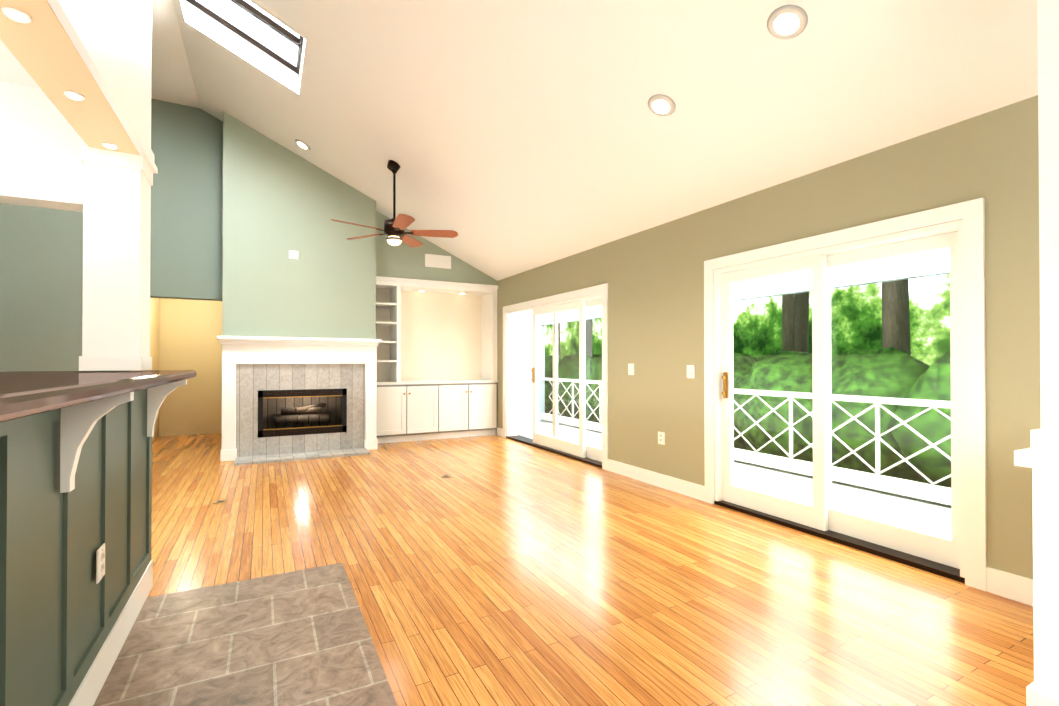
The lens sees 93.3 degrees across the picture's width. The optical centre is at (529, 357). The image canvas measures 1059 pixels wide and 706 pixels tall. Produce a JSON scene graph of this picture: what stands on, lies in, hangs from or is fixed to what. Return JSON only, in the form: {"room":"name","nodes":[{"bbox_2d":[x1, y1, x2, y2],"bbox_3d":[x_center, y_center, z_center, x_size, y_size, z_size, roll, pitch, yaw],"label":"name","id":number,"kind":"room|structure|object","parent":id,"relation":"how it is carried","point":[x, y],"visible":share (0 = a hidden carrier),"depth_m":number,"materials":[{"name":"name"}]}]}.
{"room":"living room","nodes":[
{"label":"living room","id":0,"kind":"room"},
{"bbox_2d":[0,39,39,87],"bbox_3d":[-2.511,-1.482,-1.101,3.970,0.180,6.400,0,0,-28],"label":"ceiling","id":1,"kind":"structure","parent":0,"point":[12,70],"depth_m":2.38,"materials":[{"name":"white paint"}]},
{"bbox_2d":[0,81,87,211],"bbox_3d":[-4.045,-1.025,1.790,3.970,4.550,0.150,0,0,-28],"label":"wall","id":2,"kind":"structure","parent":0,"point":[41,138],"depth_m":2.53,"materials":[{"name":"paint"}]},
{"bbox_2d":[0,175,82,204],"bbox_3d":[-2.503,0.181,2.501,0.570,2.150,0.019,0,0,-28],"label":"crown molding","id":3,"kind":"structure","parent":2,"relation":"attached to","point":[35,189],"depth_m":2.52,"materials":[{"name":"white wood"}]},
{"bbox_2d":[0,203,131,371],"bbox_3d":[-5.089,-0.987,3.471,3.700,4.500,0.100,0,0,-28],"label":"wall beyond the kitchen","id":4,"kind":"structure","parent":0,"point":[41,281],"depth_m":4.02,"materials":[{"name":"paint"}]},
{"bbox_2d":[0,0,151,154],"bbox_3d":[-0.669,-2.124,-0.119,0.200,2.180,6.400,0,0,-28],"label":"header beam","id":5,"kind":"structure","parent":0,"point":[40,46],"depth_m":2.00,"materials":[{"name":"beige paint"}]},
{"bbox_2d":[1,7,31,22],"bbox_3d":[-1.526,-1.016,1.489,0.064,0.010,0.064,0,0,-28],"label":"recessed light","id":6,"kind":"object","parent":5,"relation":"attached to","point":[16,15],"visible":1,"depth_m":1.48,"materials":[{"name":"beige"}]},
{"bbox_2d":[63,90,84,100],"bbox_3d":[-1.765,-1.012,1.940,0.064,0.010,0.064,0,0,-28],"label":"recessed light","id":7,"kind":"object","parent":5,"relation":"attached to","point":[74,95],"visible":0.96,"depth_m":1.93,"materials":[{"name":"beige"}]},
{"bbox_2d":[47,0,157,173],"bbox_3d":[-0.568,-1.084,-0.073,0.030,0.100,6.400,0,0,-28],"label":"trim","id":8,"kind":"structure","parent":5,"relation":"attached to","point":[71,21],"depth_m":1.83,"materials":[{"name":"white wood"}]},
{"bbox_2d":[102,142,118,148],"bbox_3d":[-2.004,-1.009,2.390,0.064,0.010,0.064,0,0,-28],"label":"recessed light","id":9,"kind":"object","parent":5,"relation":"attached to","point":[110,145],"visible":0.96,"depth_m":2.38,"materials":[{"name":"beige"}]},
{"bbox_2d":[132,298,221,440],"bbox_3d":[-5.102,0.044,7.503,1.260,2.500,2.350,0,0,-28],"label":"wall","id":10,"kind":"structure","parent":0,"point":[184,333],"depth_m":8.40,"materials":[{"name":"yellow paint"}]},
{"bbox_2d":[93,563,397,705],"bbox_3d":[-0.113,1.235,0.065,0.980,0.005,6.250,0,0,-28],"label":"floor","id":11,"kind":"structure","parent":0,"point":[299,638],"depth_m":2.14,"materials":[{"name":"grey tile"}]},
{"bbox_2d":[222,111,375,388],"bbox_3d":[-3.239,-0.918,7.111,1.860,4.419,1.000,0,0,-28],"label":"wall","id":12,"kind":"structure","parent":0,"point":[280,201],"depth_m":6.59,"materials":[{"name":"green paint"}]},
{"bbox_2d":[289,250,297,258],"bbox_3d":[-3.115,-1.353,6.604,0.110,0.110,0.015,0,0,-28],"label":"wall plate","id":13,"kind":"object","parent":12,"relation":"attached to","point":[293,254],"visible":1,"depth_m":6.60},
{"bbox_2d":[150,99,497,300],"bbox_3d":[-4.297,-0.985,6.749,8.570,4.546,0.650,0,0,-28],"label":"wall","id":14,"kind":"structure","parent":0,"point":[186,252],"depth_m":6.40,"materials":[{"name":"green paint"}]},
{"bbox_2d":[425,254,450,268],"bbox_3d":[-1.441,-1.513,7.889,0.420,0.200,0.015,0,0,-28],"label":"air vent","id":15,"kind":"object","parent":14,"relation":"in","point":[437,261],"visible":1,"depth_m":7.88,"materials":[{"name":"beige metal"}]},
{"bbox_2d":[148,433,1033,705],"bbox_3d":[-2.225,1.318,2.821,8.570,0.120,13.500,0,0,-28],"label":"floor","id":16,"kind":"structure","parent":0,"point":[495,570],"depth_m":2.78,"materials":[{"name":"brown wood"}]},
{"bbox_2d":[0,389,152,705],"bbox_3d":[-0.663,0.666,-0.132,0.218,1.140,6.390,0,0,-28],"label":"bar","id":17,"kind":"object","parent":16,"relation":"on","point":[66,622],"visible":0.73,"depth_m":1.59,"materials":[{"name":"green wood"}]},
{"bbox_2d":[60,392,133,492],"bbox_3d":[-1.349,0.259,1.565,0.167,0.299,0.045,0,0,-28],"label":"bracket","id":18,"kind":"object","parent":17,"relation":"attached to","point":[78,422],"visible":0.83,"depth_m":1.52,"materials":[{"name":"white wood"}]},
{"bbox_2d":[0,370,195,422],"bbox_3d":[-0.754,0.072,-0.147,0.780,0.043,6.440,0,0,-28],"label":"countertop","id":19,"kind":"structure","parent":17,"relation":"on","point":[25,393],"depth_m":1.21,"materials":[{"name":"stone"}]},
{"bbox_2d":[79,146,152,370],"bbox_3d":[-2.113,-0.473,2.571,0.240,1.080,0.270,0,0,-28],"label":"pier","id":20,"kind":"object","parent":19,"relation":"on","point":[116,255],"visible":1,"depth_m":2.47,"materials":[{"name":"white paint"}]},
{"bbox_2d":[96,543,104,583],"bbox_3d":[-1.604,0.771,1.875,0.010,0.120,0.090,0,0,-28],"label":"outlet","id":21,"kind":"object","parent":17,"relation":"attached to","point":[100,562],"visible":1,"depth_m":1.85,"materials":[{"name":"white plastic"}]},
{"bbox_2d":[147,379,186,436],"bbox_3d":[-1.939,0.268,2.678,0.167,0.299,0.045,0,0,-28],"label":"bracket","id":22,"kind":"object","parent":17,"relation":"attached to","point":[156,396],"visible":0.83,"depth_m":2.64,"materials":[{"name":"white wood"}]},
{"bbox_2d":[213,500,227,503],"bbox_3d":[-2.704,1.267,4.378,0.110,0.006,0.110,0,0,-28],"label":"floor vent","id":23,"kind":"object","parent":16,"relation":"in","point":[220,502],"visible":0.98,"depth_m":4.37,"materials":[{"name":"gold metal"}]},
{"bbox_2d":[216,336,381,461],"bbox_3d":[-2.964,0.515,6.582,1.960,1.545,0.170,0,0,-28],"label":"mantel","id":24,"kind":"object","parent":16,"relation":"on","point":[265,350],"visible":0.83,"depth_m":6.50,"materials":[{"name":"white wood"}]},
{"bbox_2d":[234,364,370,465],"bbox_3d":[-3.006,0.688,6.659,1.560,1.200,0.907,0,0,-28],"label":"fireplace","id":25,"kind":"object","parent":16,"relation":"on","point":[290,412],"visible":1,"depth_m":6.66,"materials":[{"name":"stone"}]},
{"bbox_2d":[376,276,497,443],"bbox_3d":[-1.546,0.050,8.085,2.046,2.498,0.548,0,0,-28],"label":"shelf unit","id":26,"kind":"object","parent":16,"relation":"on","point":[437,362],"visible":0.83,"depth_m":8.14,"materials":[{"name":"white wood"}]},
{"bbox_2d":[1014,0,1058,705],"bbox_3d":[2.240,-0.288,1.878,1.174,3.078,0.260,0,0,-28],"label":"pedestal column","id":27,"kind":"structure","parent":16,"relation":"on","point":[1040,456],"depth_m":1.68,"materials":[{"name":"white paint"}]},
{"bbox_2d":[151,0,1037,280],"bbox_3d":[-1.713,-2.321,2.045,8.720,2.306,11.600,0,0,-28],"label":"ceiling","id":28,"kind":"structure","parent":0,"point":[512,137],"depth_m":3.84,"materials":[{"name":"white paint"}]},
{"bbox_2d":[186,0,302,73],"bbox_3d":[-2.602,-3.203,4.523,1.115,0.552,1.120,0,0,-28],"label":"skylight","id":29,"kind":"object","parent":28,"relation":"attached to","point":[262,30],"visible":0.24,"depth_m":4.81,"materials":[{"name":"white glass"}]},
{"bbox_2d":[295,139,309,149],"bbox_3d":[-2.852,-2.671,6.288,0.182,0.088,0.200,0,0,-28],"label":"recessed light","id":30,"kind":"object","parent":28,"relation":"in","point":[302,144],"visible":0.96,"depth_m":6.26,"materials":[{"name":"beige"}]},
{"bbox_2d":[331,160,457,246],"bbox_3d":[-1.560,-1.797,5.794,1.410,0.985,1.368,0,0,-28],"label":"fan","id":31,"kind":"object","parent":28,"relation":"hanging from","point":[394,228],"visible":1,"depth_m":5.82,"materials":[{"name":"brown wood"}]},
{"bbox_2d":[648,94,675,115],"bbox_3d":[0.926,-1.764,3.508,0.182,0.088,0.200,0,0,-28],"label":"recessed light","id":32,"kind":"object","parent":28,"relation":"in","point":[661,105],"visible":1,"depth_m":3.49,"materials":[{"name":"beige"}]},
{"bbox_2d":[767,5,807,38],"bbox_3d":[1.367,-1.775,2.655,0.182,0.088,0.200,0,0,-28],"label":"recessed light","id":33,"kind":"object","parent":28,"relation":"in","point":[787,21],"visible":1,"depth_m":2.64,"materials":[{"name":"beige"}]},
{"bbox_2d":[496,95,1040,578],"bbox_3d":[1.942,-0.093,3.908,0.200,2.720,11.500,0,0,-28],"label":"wall","id":34,"kind":"structure","parent":0,"point":[652,277],"depth_m":3.44,"materials":[{"name":"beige paint"}]},
{"bbox_2d":[503,283,607,469],"bbox_3d":[0.330,0.230,6.957,0.250,2.120,2.800,0,0,-28],"label":"sliding door","id":35,"kind":"structure","parent":34,"relation":"attached to","point":[581,450],"depth_m":6.79,"materials":[{"name":"white wood"}]},
{"bbox_2d":[628,364,633,374],"bbox_3d":[1.076,0.128,5.310,0.013,0.120,0.090,0,0,-28],"label":"light switch","id":36,"kind":"object","parent":34,"relation":"attached to","point":[630,369],"visible":1,"depth_m":5.30,"materials":[{"name":"white plastic"}]},
{"bbox_2d":[658,432,664,444],"bbox_3d":[1.290,0.794,4.903,0.010,0.120,0.090,0,0,-28],"label":"electrical outlet","id":37,"kind":"object","parent":34,"relation":"attached to","point":[661,437],"visible":1,"depth_m":4.89,"materials":[{"name":"white plastic"}]},
{"bbox_2d":[687,365,694,377],"bbox_3d":[1.470,0.132,4.568,0.013,0.120,0.090,0,0,-28],"label":"light switch","id":38,"kind":"object","parent":34,"relation":"attached to","point":[690,371],"visible":1,"depth_m":4.56,"materials":[{"name":"white plastic"}]},
{"bbox_2d":[497,427,1032,605],"bbox_3d":[1.079,1.212,5.295,0.015,0.130,6.924,0,0,-28],"label":"baseboard","id":39,"kind":"structure","parent":34,"relation":"attached to","point":[1018,588],"depth_m":4.46,"materials":[{"name":"white wood"}]},
{"bbox_2d":[704,198,986,590],"bbox_3d":[2.105,0.204,3.608,0.250,2.120,1.940,0,0,-28],"label":"sliding door","id":40,"kind":"structure","parent":34,"relation":"attached to","point":[960,555],"depth_m":3.32,"materials":[{"name":"white wood"}]},
{"label":"outside","id":41,"kind":"structure","parent":0,"visible":0},
{"bbox_2d":[518,420,951,538],"bbox_3d":[2.484,1.440,4.976,1.770,0.270,14.500,0,0,-28],"label":"deck","id":42,"kind":"object","parent":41,"point":[930,512],"visible":0.04,"depth_m":4.71,"materials":[{"name":"white wood"}]},
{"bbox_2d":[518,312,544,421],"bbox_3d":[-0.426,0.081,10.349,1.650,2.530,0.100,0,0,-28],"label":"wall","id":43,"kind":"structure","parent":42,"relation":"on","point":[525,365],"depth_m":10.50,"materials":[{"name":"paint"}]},
{"bbox_2d":[540,248,949,324],"bbox_3d":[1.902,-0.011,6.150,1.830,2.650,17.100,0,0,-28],"label":"porch roof","id":44,"kind":"structure","parent":42,"relation":"on","point":[924,270],"depth_m":5.04,"materials":[{"name":"paint"}]},
{"bbox_2d":[541,377,950,504],"bbox_3d":[3.386,0.828,4.774,0.050,0.890,13.290,0,0,-28],"label":"railing","id":45,"kind":"object","parent":42,"relation":"on","point":[927,489],"depth_m":5.05,"materials":[{"name":"white wood"}]},
{"bbox_2d":[545,274,949,365],"bbox_3d":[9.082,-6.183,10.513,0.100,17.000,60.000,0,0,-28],"label":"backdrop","id":46,"kind":"structure","parent":41,"point":[942,294],"depth_m":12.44,"materials":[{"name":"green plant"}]},
{"bbox_3d":[16.888,1.899,14.588,36.230,0.100,70.000,0,0,-28],"label":"ground","id":47,"kind":"structure","parent":41,"visible":0},
{"bbox_2d":[558,324,559,355],"bbox_3d":[1.110,-1.865,15.847,3.856,7.562,5.314,0,0,-28],"label":"tree","id":48,"kind":"object","parent":47,"relation":"on","point":[558,340],"depth_m":15.88,"materials":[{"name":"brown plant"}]},
{"bbox_2d":[586,319,592,356],"bbox_3d":[1.333,-2.440,13.110,4.438,8.662,5.611,0,0,-28],"label":"tree","id":49,"kind":"object","parent":47,"relation":"on","point":[588,329],"depth_m":13.10,"materials":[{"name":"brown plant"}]},
{"bbox_2d":[782,294,794,351],"bbox_3d":[4.325,-2.161,8.230,4.177,8.029,5.416,0,0,-28],"label":"tree","id":50,"kind":"object","parent":47,"relation":"on","point":[789,342],"depth_m":7.98,"materials":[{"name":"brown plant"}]},
{"bbox_2d":[794,292,808,352],"bbox_3d":[4.635,-2.257,8.966,4.014,8.233,4.515,0,0,-28],"label":"tree","id":51,"kind":"object","parent":47,"relation":"on","point":[801,342],"depth_m":8.91,"materials":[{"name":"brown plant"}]},
{"bbox_2d":[882,279,910,355],"bbox_3d":[4.454,-1.930,7.420,4.439,7.560,3.902,0,0,-28],"label":"tree","id":52,"kind":"object","parent":47,"relation":"on","point":[889,292],"depth_m":6.47,"materials":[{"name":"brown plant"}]},
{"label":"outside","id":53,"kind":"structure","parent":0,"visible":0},
{"bbox_2d":[545,347,950,487],"bbox_3d":[3.748,0.737,6.316,1.547,1.703,15.153,0,0,-28],"label":"hedge","id":54,"kind":"object","parent":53,"point":[906,471],"depth_m":5.67,"materials":[{"name":"green plant"}]}
]}

